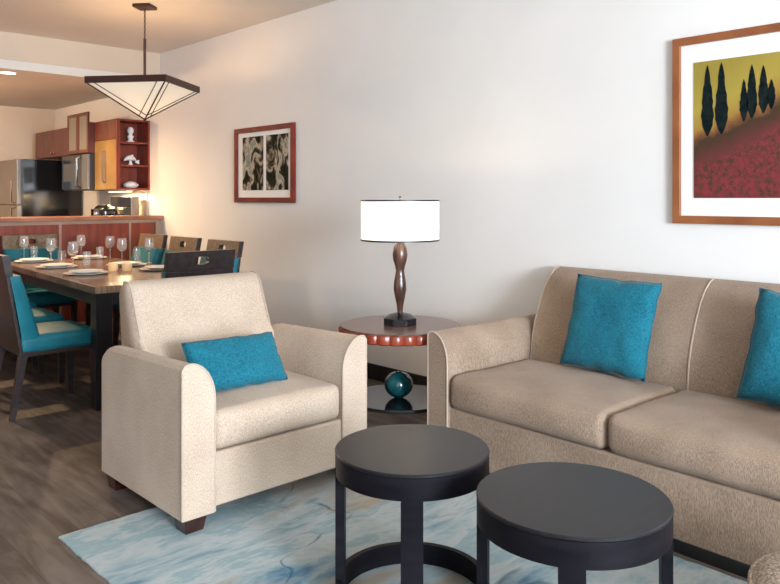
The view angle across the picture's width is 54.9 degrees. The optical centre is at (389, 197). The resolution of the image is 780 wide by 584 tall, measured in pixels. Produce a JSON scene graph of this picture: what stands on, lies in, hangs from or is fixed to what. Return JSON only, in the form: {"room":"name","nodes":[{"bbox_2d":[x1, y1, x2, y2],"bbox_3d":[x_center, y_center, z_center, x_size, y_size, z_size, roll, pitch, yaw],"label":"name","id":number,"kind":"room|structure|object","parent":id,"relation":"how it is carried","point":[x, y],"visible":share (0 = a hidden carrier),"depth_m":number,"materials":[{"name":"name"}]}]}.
{"room":"living room","nodes":[
{"label":"living room","id":0,"kind":"room"},
{"bbox_2d":[0,106,54,160],"bbox_3d":[-7.079,-0.175,7.565,7.120,2.950,0.120,0,0,-43],"label":"wall","id":1,"kind":"structure","parent":0,"point":[19,126],"depth_m":9.68,"materials":[{"name":"beige paint"}]},
{"bbox_2d":[0,59,132,109],"bbox_3d":[-5.970,-1.210,6.466,7.020,0.080,3.000,0,0,-43],"label":"ceiling","id":2,"kind":"structure","parent":0,"point":[35,85],"depth_m":7.80,"materials":[{"name":"paint"}]},
{"bbox_2d":[0,71,17,74],"bbox_3d":[-3.558,-1.166,6.987,0.170,0.008,0.170,0,0,-43],"label":"recessed light","id":3,"kind":"object","parent":2,"relation":"in","point":[1,72],"visible":1,"depth_m":6.97,"materials":[{"name":"white paint"}]},
{"bbox_2d":[0,31,159,74],"bbox_3d":[-4.980,-1.425,5.420,7.020,0.349,0.120,0,0,-43],"label":"wall header","id":4,"kind":"structure","parent":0,"point":[13,46],"depth_m":7.19,"materials":[{"name":"beige paint"}]},
{"bbox_2d":[0,0,335,53],"bbox_3d":[-0.917,-1.550,1.129,7.020,0.100,11.700,0,0,-43],"label":"ceiling","id":5,"kind":"structure","parent":0,"point":[175,24],"depth_m":6.27,"materials":[{"name":"paint"}]},
{"bbox_2d":[84,3,199,120],"bbox_3d":[-1.909,-1.050,5.839,0.635,0.898,0.640,0,0,8],"label":"pendant lamp","id":6,"kind":"object","parent":5,"relation":"hanging from","point":[145,96],"visible":1,"depth_m":5.66,"materials":[{"name":"white glass"}]},
{"bbox_2d":[0,329,747,583],"bbox_3d":[-1.948,1.340,2.218,7.220,0.080,14.900,0,0,-43],"label":"floor","id":7,"kind":"structure","parent":0,"point":[54,484],"depth_m":3.50,"materials":[{"name":"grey wood"}]},
{"bbox_2d":[14,302,36,365],"bbox_3d":[-3.095,0.817,5.787,0.569,0.967,0.470,0,0,-43],"label":"dining chair","id":8,"kind":"object","parent":7,"relation":"on","point":[33,305],"visible":0.17,"depth_m":5.81,"materials":[{"name":"teal leather"}]},
{"bbox_2d":[1,234,77,321],"bbox_3d":[-3.087,0.817,6.606,0.470,0.967,0.569,0,0,-43],"label":"dining chair","id":9,"kind":"object","parent":7,"relation":"on","point":[43,298],"visible":0.4,"depth_m":6.62,"materials":[{"name":"teal fabric"}]},
{"bbox_2d":[0,159,81,216],"bbox_3d":[-4.391,0.422,9.290,0.804,1.755,0.870,0,0,-43],"label":"refrigerator","id":10,"kind":"object","parent":7,"relation":"on","point":[28,187],"visible":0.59,"depth_m":8.95,"materials":[{"name":"black"}]},
{"bbox_2d":[0,254,90,421],"bbox_3d":[-2.185,0.817,4.672,0.569,0.967,0.470,0,0,-43],"label":"dining chair","id":11,"kind":"object","parent":7,"relation":"on","point":[20,334],"visible":0.9,"depth_m":4.43,"materials":[{"name":"teal fabric"}]},
{"bbox_2d":[31,308,63,383],"bbox_3d":[-2.643,0.817,5.237,0.569,0.967,0.470,0,0,-43],"label":"dining chair","id":12,"kind":"object","parent":7,"relation":"on","point":[41,315],"visible":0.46,"depth_m":5.25,"materials":[{"name":"teal fabric"}]},
{"bbox_2d":[0,215,162,329],"bbox_3d":[-3.588,0.739,6.772,3.130,1.122,0.350,0,0,-43],"label":"breakfast bar","id":13,"kind":"object","parent":7,"relation":"on","point":[95,229],"visible":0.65,"depth_m":7.23,"materials":[{"name":"brown wood"}]},
{"bbox_2d":[5,257,163,410],"bbox_3d":[-2.191,0.920,5.724,0.900,0.760,2.300,0,0,-40],"label":"dining table","id":14,"kind":"object","parent":7,"relation":"on","point":[102,291],"visible":0.52,"depth_m":4.85,"materials":[{"name":"brown wood"}]},
{"bbox_2d":[19,236,28,257],"bbox_3d":[-3.211,0.437,6.579,0.082,0.205,0.082,0,0,-43],"label":"wine glass","id":15,"kind":"object","parent":14,"relation":"on","point":[23,240],"visible":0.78,"depth_m":6.55,"materials":[{"name":"white"}]},
{"bbox_2d":[19,236,28,248],"bbox_3d":[-3.211,0.391,6.579,0.082,0.113,0.082,0,0,-43],"label":"bowl","id":16,"kind":"object","parent":15,"relation":"on","point":[23,240],"depth_m":6.55,"materials":[{"name":"clear glass"}]},
{"bbox_2d":[14,258,52,262],"bbox_3d":[-3.003,0.526,6.328,0.304,0.027,0.304,0,0,-43],"label":"dinner plate","id":17,"kind":"object","parent":14,"relation":"on","point":[23,260],"visible":0.97,"depth_m":6.30,"materials":[{"name":"white ceramic"}]},
{"bbox_2d":[30,246,37,257],"bbox_3d":[-3.149,0.484,6.633,0.066,0.110,0.066,0,0,-43],"label":"water tumbler","id":18,"kind":"object","parent":14,"relation":"on","point":[33,249],"visible":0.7,"depth_m":6.61,"materials":[{"name":"clear glass"}]},
{"bbox_2d":[46,238,55,262],"bbox_3d":[-2.814,0.437,6.225,0.082,0.205,0.082,0,0,-43],"label":"wine glass","id":19,"kind":"object","parent":14,"relation":"on","point":[50,242],"visible":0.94,"depth_m":6.20,"materials":[{"name":"white"}]},
{"bbox_2d":[46,238,55,251],"bbox_3d":[-2.814,0.391,6.225,0.082,0.113,0.082,0,0,-43],"label":"bowl","id":20,"kind":"object","parent":19,"relation":"on","point":[50,242],"depth_m":6.19,"materials":[{"name":"clear glass"}]},
{"bbox_2d":[35,263,77,268],"bbox_3d":[-2.585,0.526,5.815,0.304,0.027,0.304,0,0,-43],"label":"dinner plate","id":21,"kind":"object","parent":14,"relation":"on","point":[47,265],"visible":0.91,"depth_m":5.77,"materials":[{"name":"white ceramic"}]},
{"bbox_2d":[58,250,65,262],"bbox_3d":[-2.681,0.484,6.131,0.066,0.110,0.066,0,0,-43],"label":"water tumbler","id":22,"kind":"object","parent":14,"relation":"on","point":[61,253],"visible":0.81,"depth_m":6.11,"materials":[{"name":"clear glass"}]},
{"bbox_2d":[67,241,78,268],"bbox_3d":[-2.426,0.437,5.739,0.082,0.205,0.082,0,0,-43],"label":"wine glass","id":23,"kind":"object","parent":14,"relation":"on","point":[72,249],"visible":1,"depth_m":5.71,"materials":[{"name":"clear glass"}]},
{"bbox_2d":[67,241,78,256],"bbox_3d":[-2.426,0.391,5.739,0.082,0.113,0.082,0,0,-43],"label":"bowl","id":24,"kind":"object","parent":23,"relation":"on","point":[72,249],"depth_m":5.71,"materials":[{"name":"clear glass"}]},
{"bbox_2d":[76,235,85,249],"bbox_3d":[-2.802,0.437,6.800,0.082,0.205,0.082,0,0,-43],"label":"wine glass","id":25,"kind":"object","parent":14,"relation":"on","point":[81,240],"visible":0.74,"depth_m":6.77,"materials":[{"name":"white"}]},
{"bbox_2d":[63,269,108,274],"bbox_3d":[-2.153,0.526,5.315,0.304,0.027,0.304,0,0,-43],"label":"dinner plate","id":26,"kind":"object","parent":14,"relation":"on","point":[77,271],"visible":1,"depth_m":5.30,"materials":[{"name":"white ceramic"}]},
{"bbox_2d":[83,251,90,265],"bbox_3d":[-2.422,0.484,5.994,0.066,0.110,0.066,0,0,-43],"label":"water tumbler","id":27,"kind":"object","parent":14,"relation":"on","point":[86,255],"visible":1,"depth_m":5.97,"materials":[{"name":"clear glass"}]},
{"bbox_2d":[71,255,106,259],"bbox_3d":[-2.675,0.526,6.666,0.304,0.027,0.304,0,0,-43],"label":"dinner plate","id":28,"kind":"object","parent":14,"relation":"on","point":[77,256],"visible":0.62,"depth_m":6.62,"materials":[{"name":"white ceramic"}]},
{"bbox_2d":[96,247,103,259],"bbox_3d":[-2.544,0.484,6.579,0.066,0.110,0.066,0,0,-43],"label":"water tumbler","id":29,"kind":"object","parent":14,"relation":"on","point":[99,250],"visible":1,"depth_m":6.56,"materials":[{"name":"clear glass"}]},
{"bbox_2d":[105,236,114,259],"bbox_3d":[-2.456,0.437,6.579,0.082,0.205,0.082,0,0,-43],"label":"wine glass","id":30,"kind":"object","parent":14,"relation":"on","point":[109,241],"visible":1,"depth_m":6.55,"materials":[{"name":"white"}]},
{"bbox_2d":[105,236,114,248],"bbox_3d":[-2.456,0.391,6.579,0.082,0.113,0.082,0,0,-43],"label":"bowl","id":31,"kind":"object","parent":30,"relation":"on","point":[109,241],"depth_m":6.55,"materials":[{"name":"clear glass"}]},
{"bbox_2d":[108,262,117,270],"bbox_3d":[-2.047,0.509,5.543,0.072,0.060,0.072,0,0,-43],"label":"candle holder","id":32,"kind":"object","parent":14,"relation":"on","point":[111,266],"visible":0.99,"depth_m":5.51,"materials":[{"name":"beige wax"}]},
{"bbox_2d":[117,238,126,260],"bbox_3d":[-2.224,0.437,6.225,0.082,0.205,0.082,0,0,-43],"label":"wine glass","id":33,"kind":"object","parent":14,"relation":"on","point":[121,242],"visible":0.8,"depth_m":6.20,"materials":[{"name":"white"}]},
{"bbox_2d":[117,238,126,251],"bbox_3d":[-2.224,0.391,6.225,0.082,0.113,0.082,0,0,-43],"label":"bowl","id":34,"kind":"object","parent":33,"relation":"on","point":[121,242],"depth_m":6.19,"materials":[{"name":"clear glass"}]},
{"bbox_2d":[106,261,145,266],"bbox_3d":[-2.100,0.526,5.971,0.304,0.027,0.304,0,0,-43],"label":"dinner plate","id":35,"kind":"object","parent":14,"relation":"on","point":[134,263],"visible":0.55,"depth_m":6.02,"materials":[{"name":"white ceramic"}]},
{"bbox_2d":[122,262,131,270],"bbox_3d":[-1.944,0.509,5.543,0.072,0.060,0.072,0,0,-43],"label":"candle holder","id":36,"kind":"object","parent":14,"relation":"on","point":[127,266],"visible":1,"depth_m":5.51,"materials":[{"name":"beige"}]},
{"bbox_2d":[133,249,140,260],"bbox_3d":[-2.133,0.484,6.322,0.066,0.110,0.066,0,0,-43],"label":"water tumbler","id":37,"kind":"object","parent":14,"relation":"on","point":[136,252],"visible":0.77,"depth_m":6.30,"materials":[{"name":"clear glass"}]},
{"bbox_2d":[144,238,153,262],"bbox_3d":[-2.000,0.437,6.225,0.082,0.205,0.082,0,0,-43],"label":"wine glass","id":38,"kind":"object","parent":14,"relation":"on","point":[148,242],"visible":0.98,"depth_m":6.20,"materials":[{"name":"white"}]},
{"bbox_2d":[144,238,153,251],"bbox_3d":[-2.000,0.391,6.225,0.082,0.113,0.082,0,0,-43],"label":"bowl","id":39,"kind":"object","parent":38,"relation":"on","point":[148,242],"depth_m":6.19,"materials":[{"name":"clear glass"}]},
{"bbox_2d":[139,265,163,270],"bbox_3d":[-1.727,0.526,5.636,0.304,0.027,0.304,0,0,-43],"label":"dinner plate","id":40,"kind":"object","parent":14,"relation":"on","point":[150,267],"visible":0.58,"depth_m":5.60,"materials":[{"name":"white ceramic"}]},
{"bbox_2d":[91,209,122,215],"bbox_3d":[-3.448,0.715,8.413,0.660,1.170,0.750,0,0,-43],"label":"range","id":41,"kind":"object","parent":7,"relation":"on","point":[92,210],"visible":0.02,"depth_m":8.56,"materials":[{"name":"black"}]},
{"bbox_2d":[85,233,167,326],"bbox_3d":[-2.363,0.817,6.714,0.569,0.967,0.470,0,0,-43],"label":"dining chair","id":42,"kind":"object","parent":7,"relation":"on","point":[160,241],"visible":0.12,"depth_m":6.72,"materials":[{"name":"teal fabric"}]},
{"bbox_2d":[113,236,201,345],"bbox_3d":[-1.931,0.817,6.214,0.569,0.967,0.470,0,0,-43],"label":"dining chair","id":43,"kind":"object","parent":7,"relation":"on","point":[176,244],"visible":0.15,"depth_m":6.25,"materials":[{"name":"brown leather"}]},
{"bbox_2d":[161,249,235,278],"bbox_3d":[-1.369,0.817,4.915,0.470,0.967,0.569,0,0,-43],"label":"dining chair","id":44,"kind":"object","parent":7,"relation":"on","point":[176,264],"visible":0.09,"depth_m":4.70,"materials":[{"name":"black wood"}]},
{"bbox_2d":[199,239,243,272],"bbox_3d":[-1.485,0.817,5.713,0.569,0.967,0.470,0,0,-43],"label":"dining chair","id":45,"kind":"object","parent":7,"relation":"on","point":[212,244],"visible":0.09,"depth_m":5.80,"materials":[{"name":"brown wood"}]},
{"bbox_2d":[102,271,366,534],"bbox_3d":[-0.736,0.842,3.461,0.939,0.915,0.862,0,0,-43],"label":"armchair","id":46,"kind":"object","parent":7,"relation":"on","point":[188,447],"visible":0.85,"depth_m":3.22,"materials":[{"name":"beige fabric"}]},
{"bbox_2d":[181,331,287,390],"bbox_3d":[-0.680,0.724,3.318,0.475,0.212,0.172,0,0,-44],"label":"lumbar pillow","id":47,"kind":"object","parent":46,"relation":"on","point":[235,361],"visible":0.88,"depth_m":3.27,"materials":[{"name":"blue fabric"}]},
{"bbox_2d":[216,370,338,448],"bbox_3d":[-0.626,0.914,3.345,0.646,0.178,0.544,0,0,-43],"label":"seat cushion","id":48,"kind":"object","parent":46,"relation":"on","point":[251,416],"depth_m":3.18,"materials":[{"name":"beige fabric"}]},
{"bbox_2d":[338,315,460,413],"bbox_3d":[0.054,0.990,4.045,0.661,0.620,0.664,0,0,-43],"label":"end table","id":49,"kind":"object","parent":7,"relation":"on","point":[374,329],"visible":0.5,"depth_m":3.91,"materials":[{"name":"brown wood"}]},
{"bbox_2d":[367,384,426,413],"bbox_3d":[0.054,1.079,4.045,0.552,0.018,0.552,0,0,-43],"label":"shelf","id":50,"kind":"object","parent":49,"relation":"attached to","point":[378,399],"depth_m":3.94,"materials":[{"name":"black glass"}]},
{"bbox_2d":[384,371,412,397],"bbox_3d":[0.047,1.001,4.024,0.154,0.137,0.154,0,0,-43],"label":"decorative ball","id":51,"kind":"object","parent":49,"relation":"on","point":[398,384],"visible":1,"depth_m":3.97,"materials":[{"name":"teal ceramic"}]},
{"bbox_2d":[361,196,439,326],"bbox_3d":[0.054,0.335,4.045,0.425,0.690,0.425,0,0,-43],"label":"table lamp","id":52,"kind":"object","parent":49,"relation":"on","point":[399,222],"visible":1,"depth_m":3.88,"materials":[{"name":"white fabric"}]},
{"bbox_2d":[58,468,746,583],"bbox_3d":[0.262,1.295,2.383,1.563,0.010,2.806,0,0,-43],"label":"area rug","id":53,"kind":"object","parent":7,"relation":"on","point":[285,533],"visible":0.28,"depth_m":2.80,"materials":[{"name":"blue carpet"}]},
{"bbox_2d":[335,424,489,583],"bbox_3d":[0.071,1.046,2.420,0.496,0.487,0.496,0,0,-43],"label":"round side table","id":54,"kind":"object","parent":53,"relation":"on","point":[413,465],"visible":0.96,"depth_m":2.34,"materials":[{"name":"black paint"}]},
{"bbox_2d":[476,462,673,583],"bbox_3d":[0.493,1.047,2.030,0.515,0.486,0.515,0,0,-43],"label":"round side table","id":55,"kind":"object","parent":53,"relation":"on","point":[574,518],"visible":1,"depth_m":1.91,"materials":[{"name":"black paint"}]},
{"bbox_2d":[747,550,779,583],"bbox_3d":[1.194,1.121,1.881,0.560,0.333,0.560,0,0,-43],"label":"woven pouf","id":56,"kind":"object","parent":53,"relation":"on","point":[766,569],"visible":1,"depth_m":1.98,"materials":[{"name":"beige fabric"}]},
{"bbox_2d":[427,265,779,578],"bbox_3d":[1.186,0.837,3.263,0.964,0.925,1.969,0,0,-42],"label":"sofa","id":57,"kind":"object","parent":7,"relation":"on","point":[684,431],"visible":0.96,"depth_m":3.23,"materials":[{"name":"beige fabric"}]},
{"bbox_2d":[451,359,675,448],"bbox_3d":[0.784,0.921,3.474,0.648,0.191,0.846,0,0,-42],"label":"seat cushion","id":58,"kind":"object","parent":57,"relation":"on","point":[549,401],"depth_m":3.32,"materials":[{"name":"beige fabric"}]},
{"bbox_2d":[560,273,661,382],"bbox_3d":[1.054,0.607,3.598,0.208,0.452,0.461,0,0,-41],"label":"throw pillow","id":59,"kind":"object","parent":57,"relation":"on","point":[610,325],"visible":1,"depth_m":3.53,"materials":[{"name":"blue fabric"}]},
{"bbox_2d":[608,390,779,499],"bbox_3d":[1.352,0.922,2.841,0.647,0.188,0.846,0,0,-42],"label":"seat cushion","id":60,"kind":"object","parent":57,"relation":"on","point":[718,441],"depth_m":2.75,"materials":[{"name":"beige fabric"}]},
{"bbox_2d":[736,288,779,406],"bbox_3d":[1.626,0.609,2.921,0.209,0.470,0.478,0,0,-41],"label":"throw pillow","id":61,"kind":"object","parent":57,"relation":"on","point":[760,380],"visible":1,"depth_m":2.99,"materials":[{"name":"blue fabric"}]},
{"bbox_3d":[-2.949,0.862,7.915,0.630,0.875,0.626,0,0,-43],"label":"base cabinet","id":62,"kind":"object","parent":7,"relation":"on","visible":0},
{"bbox_3d":[-2.943,0.404,7.920,0.615,0.038,0.630,0,0,-43],"label":"countertop","id":63,"kind":"structure","parent":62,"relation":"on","visible":0},
{"bbox_2d":[93,205,118,215],"bbox_3d":[-3.056,0.228,8.061,0.235,0.313,0.260,0,0,-43],"label":"toaster","id":64,"kind":"object","parent":63,"relation":"on","point":[99,210],"visible":0.35,"depth_m":7.97,"materials":[{"name":"black metal"}]},
{"bbox_2d":[110,197,138,214],"bbox_3d":[-2.818,0.184,7.921,0.262,0.400,0.200,0,0,-43],"label":"coffee maker","id":65,"kind":"object","parent":63,"relation":"on","point":[130,205],"visible":0.38,"depth_m":7.88,"materials":[{"name":"silver"}]},
{"bbox_2d":[55,0,779,375],"bbox_3d":[0.644,-0.175,4.672,0.120,2.950,14.900,0,0,-43],"label":"wall","id":66,"kind":"structure","parent":0,"point":[540,130],"depth_m":4.87,"materials":[{"name":"paint"}]},
{"bbox_2d":[36,128,67,159],"bbox_3d":[-3.926,-0.655,9.135,0.378,0.330,1.253,0,0,-43],"label":"upper cabinet","id":67,"kind":"object","parent":66,"relation":"attached to","point":[50,145],"visible":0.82,"depth_m":9.06,"materials":[{"name":"brown wood"}]},
{"bbox_2d":[67,112,94,154],"bbox_3d":[-3.303,-0.711,8.440,0.428,0.442,0.598,0,0,-43],"label":"upper cabinet","id":68,"kind":"object","parent":66,"relation":"attached to","point":[80,131],"visible":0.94,"depth_m":8.24,"materials":[{"name":"brown wood"}]},
{"bbox_2d":[62,153,107,190],"bbox_3d":[-3.381,-0.285,8.483,0.477,0.400,0.756,0,0,-43],"label":"microwave","id":69,"kind":"object","parent":68,"relation":"attached to","point":[78,171],"visible":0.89,"depth_m":8.23,"materials":[{"name":"silver metal"}]},
{"bbox_2d":[95,119,115,189],"bbox_3d":[-2.892,-0.453,8.039,0.383,0.735,0.543,0,0,-43],"label":"upper cabinet","id":70,"kind":"object","parent":66,"relation":"attached to","point":[105,149],"visible":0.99,"depth_m":7.89,"materials":[{"name":"brown wood"}]},
{"bbox_2d":[108,190,131,191],"bbox_3d":[-2.892,-0.072,8.030,0.060,0.021,0.480,0,0,-43],"label":"light","id":71,"kind":"object","parent":70,"relation":"attached to","point":[108,190],"visible":1,"depth_m":7.96,"materials":[{"name":"white paint"}]},
{"bbox_2d":[109,118,149,189],"bbox_3d":[-2.777,-0.453,7.936,0.358,0.735,0.285,0,0,-43],"label":"open shelf unit","id":72,"kind":"object","parent":66,"relation":"attached to","point":[139,173],"visible":0.82,"depth_m":8.02,"materials":[{"name":"red wood"}]},
{"bbox_2d":[126,127,133,141],"bbox_3d":[-2.739,-0.668,7.914,0.080,0.165,0.080,0,0,-43],"label":"bust","id":73,"kind":"object","parent":72,"relation":"on","point":[130,130],"visible":0.98,"depth_m":7.89,"materials":[{"name":"white ceramic"}]},
{"bbox_2d":[123,181,138,187],"bbox_3d":[-2.735,-0.140,7.919,0.162,0.072,0.117,0,0,-43],"label":"shell","id":74,"kind":"object","parent":72,"relation":"on","point":[130,184],"visible":0.94,"depth_m":7.88,"materials":[{"name":"white ceramic"}]},
{"bbox_2d":[124,155,138,164],"bbox_3d":[-2.731,-0.402,7.921,0.169,0.112,0.060,0,0,-43],"label":"fish ornament","id":75,"kind":"object","parent":72,"relation":"on","point":[129,157],"visible":0.96,"depth_m":7.90,"materials":[{"name":"white ceramic"}]},
{"bbox_2d":[126,190,147,214],"bbox_3d":[-2.766,0.152,8.178,0.011,0.464,0.520,0,0,-43],"label":"backsplash","id":76,"kind":"structure","parent":66,"relation":"attached to","point":[143,195],"depth_m":8.06,"materials":[{"name":"beige tile"}]},
{"bbox_2d":[234,122,295,202],"bbox_3d":[-1.077,-0.287,6.382,0.028,0.650,0.890,0,0,-43],"label":"framed print","id":77,"kind":"object","parent":66,"relation":"attached to","point":[264,156],"visible":1,"depth_m":6.35,"materials":[{"name":"red wood"}]},
{"bbox_2d":[367,362,426,385],"bbox_3d":[1.661,1.245,3.500,0.016,0.110,11.600,0,0,-43],"label":"baseboard","id":78,"kind":"structure","parent":66,"relation":"attached to","point":[374,371],"depth_m":5.29,"materials":[{"name":"black wood"}]},
{"bbox_2d":[672,22,779,225],"bbox_3d":[1.790,-0.333,3.353,0.028,0.915,1.088,0,0,-43],"label":"framed painting","id":79,"kind":"object","parent":66,"relation":"attached to","point":[726,84],"visible":1,"depth_m":3.56,"materials":[{"name":"orange wood"}]},
{"bbox_2d":[694,51,779,197],"bbox_3d":[1.783,-0.331,3.364,0.003,0.662,0.855,0,0,-43],"label":"artwork","id":80,"kind":"object","parent":79,"relation":"attached to","point":[737,95],"depth_m":3.52,"materials":[{"name":"paint"}]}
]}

